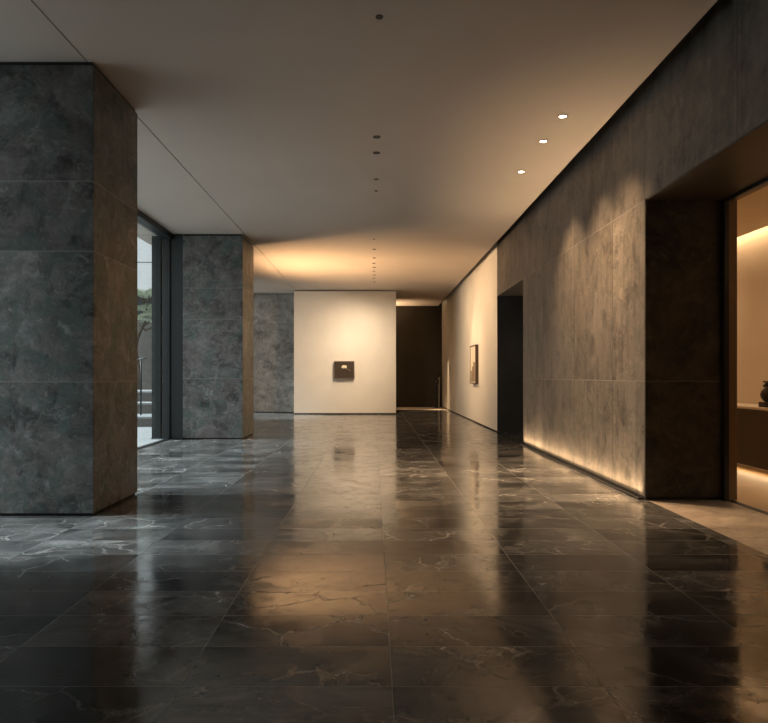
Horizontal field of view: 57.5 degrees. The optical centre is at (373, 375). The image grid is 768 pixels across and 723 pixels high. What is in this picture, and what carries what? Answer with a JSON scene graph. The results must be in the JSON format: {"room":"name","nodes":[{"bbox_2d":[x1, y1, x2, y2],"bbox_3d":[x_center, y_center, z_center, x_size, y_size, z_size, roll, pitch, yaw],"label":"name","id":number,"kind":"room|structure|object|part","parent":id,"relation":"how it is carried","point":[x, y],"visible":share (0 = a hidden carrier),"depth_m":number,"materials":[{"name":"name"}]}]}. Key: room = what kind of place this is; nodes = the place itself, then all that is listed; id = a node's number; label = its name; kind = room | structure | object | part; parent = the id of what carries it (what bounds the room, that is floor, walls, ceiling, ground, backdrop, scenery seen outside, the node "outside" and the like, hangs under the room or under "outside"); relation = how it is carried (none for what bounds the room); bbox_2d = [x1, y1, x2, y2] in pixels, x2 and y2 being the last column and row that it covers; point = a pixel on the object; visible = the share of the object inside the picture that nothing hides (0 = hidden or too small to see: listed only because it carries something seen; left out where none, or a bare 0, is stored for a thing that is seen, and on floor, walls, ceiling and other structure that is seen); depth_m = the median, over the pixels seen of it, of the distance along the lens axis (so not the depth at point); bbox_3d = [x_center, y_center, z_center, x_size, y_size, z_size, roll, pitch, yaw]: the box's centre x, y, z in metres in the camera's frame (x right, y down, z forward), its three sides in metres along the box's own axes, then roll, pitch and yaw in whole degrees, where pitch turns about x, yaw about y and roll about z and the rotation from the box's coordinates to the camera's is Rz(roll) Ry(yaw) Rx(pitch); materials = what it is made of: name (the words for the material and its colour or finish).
{"room":"lobby","nodes":[
{"label":"lobby","id":0,"kind":"room"},
{"bbox_2d":[0,62,136,515],"bbox_3d":[-2.982,-0.750,6.560,1.155,3.900,1.120,0,0,0],"label":"column","id":1,"kind":"structure","parent":0,"point":[68,136],"depth_m":6.00,"materials":[{"name":"stone"}]},
{"bbox_2d":[183,234,253,438],"bbox_3d":[-3.065,-0.750,13.900,1.140,3.900,1.200,0,0,0],"label":"column","id":2,"kind":"structure","parent":0,"point":[218,269],"depth_m":13.30,"materials":[{"name":"stone"}]},
{"bbox_2d":[254,294,293,411],"bbox_3d":[-3.525,-0.755,23.050,2.150,3.850,0.300,0,0,0],"label":"stone wall","id":3,"kind":"structure","parent":0,"point":[273,313],"depth_m":22.90,"materials":[{"name":"grey stone"}]},
{"bbox_2d":[254,412,293,412],"bbox_3d":[-3.535,1.185,23.050,2.130,0.030,0.260,0,0,0],"label":"baseboard","id":4,"kind":"structure","parent":3,"relation":"attached to","point":[254,412],"depth_m":22.92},
{"bbox_2d":[294,291,395,412],"bbox_3d":[-0.912,-0.752,23.350,3.205,3.835,2.700,0,0,0],"label":"wall partition","id":5,"kind":"structure","parent":0,"point":[359,327],"depth_m":22.00,"materials":[{"name":"beige paint"}]},
{"bbox_2d":[334,361,353,377],"bbox_3d":[-0.930,-0.200,21.916,0.630,0.530,0.169,0,0,0],"label":"wall picture","id":6,"kind":"object","parent":5,"relation":"attached to","point":[342,369],"visible":1,"depth_m":21.86,"materials":[{"name":"brown wood"}]},
{"bbox_2d":[295,413,394,413],"bbox_3d":[-0.915,1.183,23.350,3.170,0.035,2.660,0,0,0],"label":"baseboard","id":7,"kind":"structure","parent":5,"relation":"attached to","point":[295,413],"depth_m":22.02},
{"bbox_2d":[0,0,717,305],"bbox_3d":[-1.065,-2.760,11.600,7.070,0.120,31.200,0,0,0],"label":"ceiling","id":8,"kind":"structure","parent":0,"point":[275,108],"depth_m":7.04,"materials":[{"name":"paint"}]},
{"bbox_2d":[558,114,567,117],"bbox_3d":[1.960,-2.696,7.270,0.100,0.008,0.100,0,0,0],"label":"recessed light","id":9,"kind":"object","parent":8,"relation":"in","point":[561,115],"visible":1,"depth_m":7.27,"materials":[{"name":"white metal"}]},
{"bbox_2d":[0,407,767,722],"bbox_3d":[0.325,1.298,11.500,8.550,0.203,31.000,0,0,0],"label":"floor","id":10,"kind":"structure","parent":0,"point":[404,566],"depth_m":3.86,"materials":[{"name":"stone"}]},
{"bbox_2d":[433,377,439,407],"bbox_3d":[2.357,0.625,26.350,0.285,1.150,0.200,0,0,0],"label":"pedestal","id":11,"kind":"object","parent":10,"relation":"on","point":[435,381],"visible":1,"depth_m":26.29,"materials":[{"name":"black metal"}]},
{"bbox_3d":[2.445,0.619,26.350,0.056,1.138,0.056,0,0,0],"label":"post","id":12,"kind":"part","parent":11,"relation":"part of","materials":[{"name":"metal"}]},
{"bbox_2d":[648,500,767,554],"bbox_3d":[3.020,1.300,5.190,0.760,0.200,3.220,0,0,0],"label":"threshold slab","id":13,"kind":"object","parent":10,"relation":"on","point":[749,527],"visible":0.5,"depth_m":5.89,"materials":[{"name":"beige stone"}]},
{"bbox_2d":[729,500,767,514],"bbox_3d":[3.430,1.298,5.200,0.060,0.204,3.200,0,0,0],"label":"door track","id":14,"kind":"object","parent":13,"relation":"on","point":[732,501],"visible":0.2,"depth_m":6.39,"materials":[{"name":"black metal"}]},
{"bbox_2d":[396,302,441,406],"bbox_3d":[1.800,-0.900,27.100,3.200,4.200,0.200,0,0,0],"label":"wall","id":15,"kind":"structure","parent":0,"point":[418,328],"depth_m":27.00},
{"bbox_2d":[497,296,522,431],"bbox_3d":[3.612,-0.250,14.893,1.976,2.900,0.015,0,0,0],"label":"doorway","id":16,"kind":"structure","parent":0,"point":[509,308],"depth_m":14.89,"materials":[{"name":"black"}]},
{"bbox_2d":[442,0,767,495],"bbox_3d":[3.010,-0.915,11.500,0.780,4.170,31.000,0,0,0],"label":"wall","id":17,"kind":"structure","parent":0,"point":[575,257],"depth_m":7.99,"materials":[{"name":"stone"}]},
{"bbox_2d":[443,407,496,431],"bbox_3d":[3.013,1.185,20.950,0.755,0.030,12.060,0,0,0],"label":"baseboard","id":18,"kind":"structure","parent":17,"relation":"attached to","point":[443,407],"depth_m":18.26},
{"bbox_2d":[470,344,477,383],"bbox_3d":[2.580,-0.295,18.050,0.080,0.990,1.000,0,0,0],"label":"wall picture","id":19,"kind":"object","parent":17,"relation":"attached to","point":[474,348],"visible":1,"depth_m":17.78,"materials":[{"name":"brown wood"}]},
{"bbox_3d":[2.581,-0.295,18.050,0.058,0.930,0.940,0,0,0],"label":"ivory panel","id":20,"kind":"part","parent":19,"relation":"part of","materials":[{"name":"beige paper"}]},
{"bbox_2d":[520,443,721,499],"bbox_3d":[3.015,1.183,4.140,0.750,0.035,16.280,0,0,0],"label":"baseboard","id":21,"kind":"structure","parent":17,"relation":"attached to","point":[577,467],"depth_m":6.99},
{"bbox_2d":[645,201,721,496],"bbox_3d":[2.993,-0.264,6.763,0.739,2.858,0.011,0,0,0],"label":"wall reveal","id":22,"kind":"structure","parent":17,"relation":"attached to","point":[683,239],"depth_m":6.76,"materials":[{"name":"stone"}]},
{"bbox_2d":[646,120,767,199],"bbox_3d":[2.992,-1.702,5.184,0.736,0.014,3.147,0,0,0],"label":"soffit","id":23,"kind":"structure","parent":17,"relation":"in","point":[743,163],"depth_m":5.83,"materials":[{"name":"brown metal"}]},
{"bbox_2d":[722,177,767,500],"bbox_3d":[3.428,-0.277,5.205,0.145,2.946,3.310,0,0,0],"label":"door frame","id":24,"kind":"structure","parent":17,"relation":"in","point":[729,204],"depth_m":6.74,"materials":[{"name":"brown wood"}]},
{"bbox_3d":[3.377,-0.255,6.729,0.045,2.901,0.057,0,0,0],"label":"track post","id":25,"kind":"part","parent":24,"relation":"part of","materials":[{"name":"black metal"}]},
{"bbox_2d":[734,464,767,511],"bbox_3d":[4.280,1.300,7.300,1.640,0.200,9.800,0,0,0],"label":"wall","id":26,"kind":"structure","parent":0,"point":[752,483],"depth_m":7.53,"materials":[{"name":"beige paint"}]},
{"bbox_2d":[737,226,767,470],"bbox_3d":[5.035,-0.550,7.300,0.130,3.500,9.800,0,0,0],"label":"wall","id":27,"kind":"structure","parent":0,"point":[752,247],"depth_m":9.22,"materials":[{"name":"paint"}]},
{"bbox_2d":[737,403,767,469],"bbox_3d":[4.704,0.724,7.500,0.512,0.717,6.440,0,0,0],"label":"console","id":28,"kind":"object","parent":27,"relation":"attached to","point":[752,419],"visible":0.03,"depth_m":8.23,"materials":[{"name":"brown wood"}]},
{"bbox_2d":[759,381,767,406],"bbox_3d":[4.660,0.211,8.190,0.260,0.308,0.236,0,0,0],"label":"sculpture","id":29,"kind":"object","parent":28,"relation":"on","point":[764,393],"visible":1,"depth_m":8.17,"materials":[{"name":"brown metal"}]},
{"bbox_2d":[737,186,767,236],"bbox_3d":[4.100,-1.865,7.240,1.400,0.070,9.680,0,0,0],"label":"ceiling","id":30,"kind":"structure","parent":0,"point":[752,209],"depth_m":7.83,"materials":[{"name":"paint"}]},
{"label":"outside","id":31,"kind":"structure","parent":0,"visible":0},
{"bbox_2d":[137,427,162,446],"bbox_3d":[-12.977,1.360,14.000,18.045,0.280,40.000,0,0,0],"label":"courtyard","id":32,"kind":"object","parent":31,"point":[144,434],"depth_m":14.11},
{"bbox_2d":[137,316,151,389],"bbox_3d":[-8.100,-0.490,25.150,7.800,3.420,0.300,0,0,0],"label":"wall","id":33,"kind":"structure","parent":32,"relation":"on","point":[144,348],"depth_m":25.00,"materials":[{"name":"grey concrete"}]},
{"bbox_2d":[137,237,151,313],"bbox_3d":[-12.000,-3.540,32.500,14.000,9.520,2.000,0,0,0],"label":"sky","id":34,"kind":"structure","parent":32,"relation":"on","point":[144,250],"depth_m":31.50,"materials":[{"name":"white"}]},
{"bbox_2d":[137,390,151,426],"bbox_3d":[-6.700,0.815,18.885,3.640,0.810,4.230,0,0,0],"label":"steps","id":35,"kind":"structure","parent":32,"relation":"on","point":[144,420],"depth_m":18.00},
{"bbox_2d":[137,357,146,414],"bbox_3d":[-5.928,0.254,17.300,0.616,1.429,0.044,0,0,0],"label":"handrail","id":36,"kind":"object","parent":35,"relation":"on","point":[140,359],"visible":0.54,"depth_m":17.28,"materials":[{"name":"black metal"}]},
{"bbox_3d":[-5.760,0.279,17.300,0.044,1.378,0.042,0,0,0],"label":"post","id":37,"kind":"part","parent":36,"relation":"part of","materials":[{"name":"black metal"}]},
{"bbox_2d":[137,287,151,389],"bbox_3d":[-6.826,-1.133,20.631,1.824,3.071,1.033,0,0,0],"label":"tree","id":38,"kind":"object","parent":35,"relation":"on","point":[145,316],"visible":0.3,"depth_m":20.56,"materials":[{"name":"green plant"}]},
{"bbox_3d":[-3.870,-0.750,0.200,0.300,3.900,8.400,0,0,0],"label":"wall","id":39,"kind":"structure","parent":0,"visible":0},
{"bbox_2d":[137,209,183,449],"bbox_3d":[-3.828,-0.725,8.950,0.384,3.950,9.100,0,0,0],"label":"window","id":40,"kind":"structure","parent":39,"relation":"in","point":[172,244],"depth_m":13.30,"materials":[{"name":"black metal"}]},
{"bbox_3d":[-3.908,1.219,8.850,0.095,0.062,8.900,0,0,0],"label":"sill","id":41,"kind":"part","parent":40,"relation":"part of","materials":[{"name":"grey stone"}]},
{"bbox_2d":[152,236,161,437],"bbox_3d":[-4.205,-0.950,19.255,0.170,4.300,11.490,0,0,0],"label":"window frame","id":42,"kind":"object","parent":40,"relation":"attached to","point":[156,241],"visible":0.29,"depth_m":13.51,"materials":[{"name":"black metal"}]}
]}

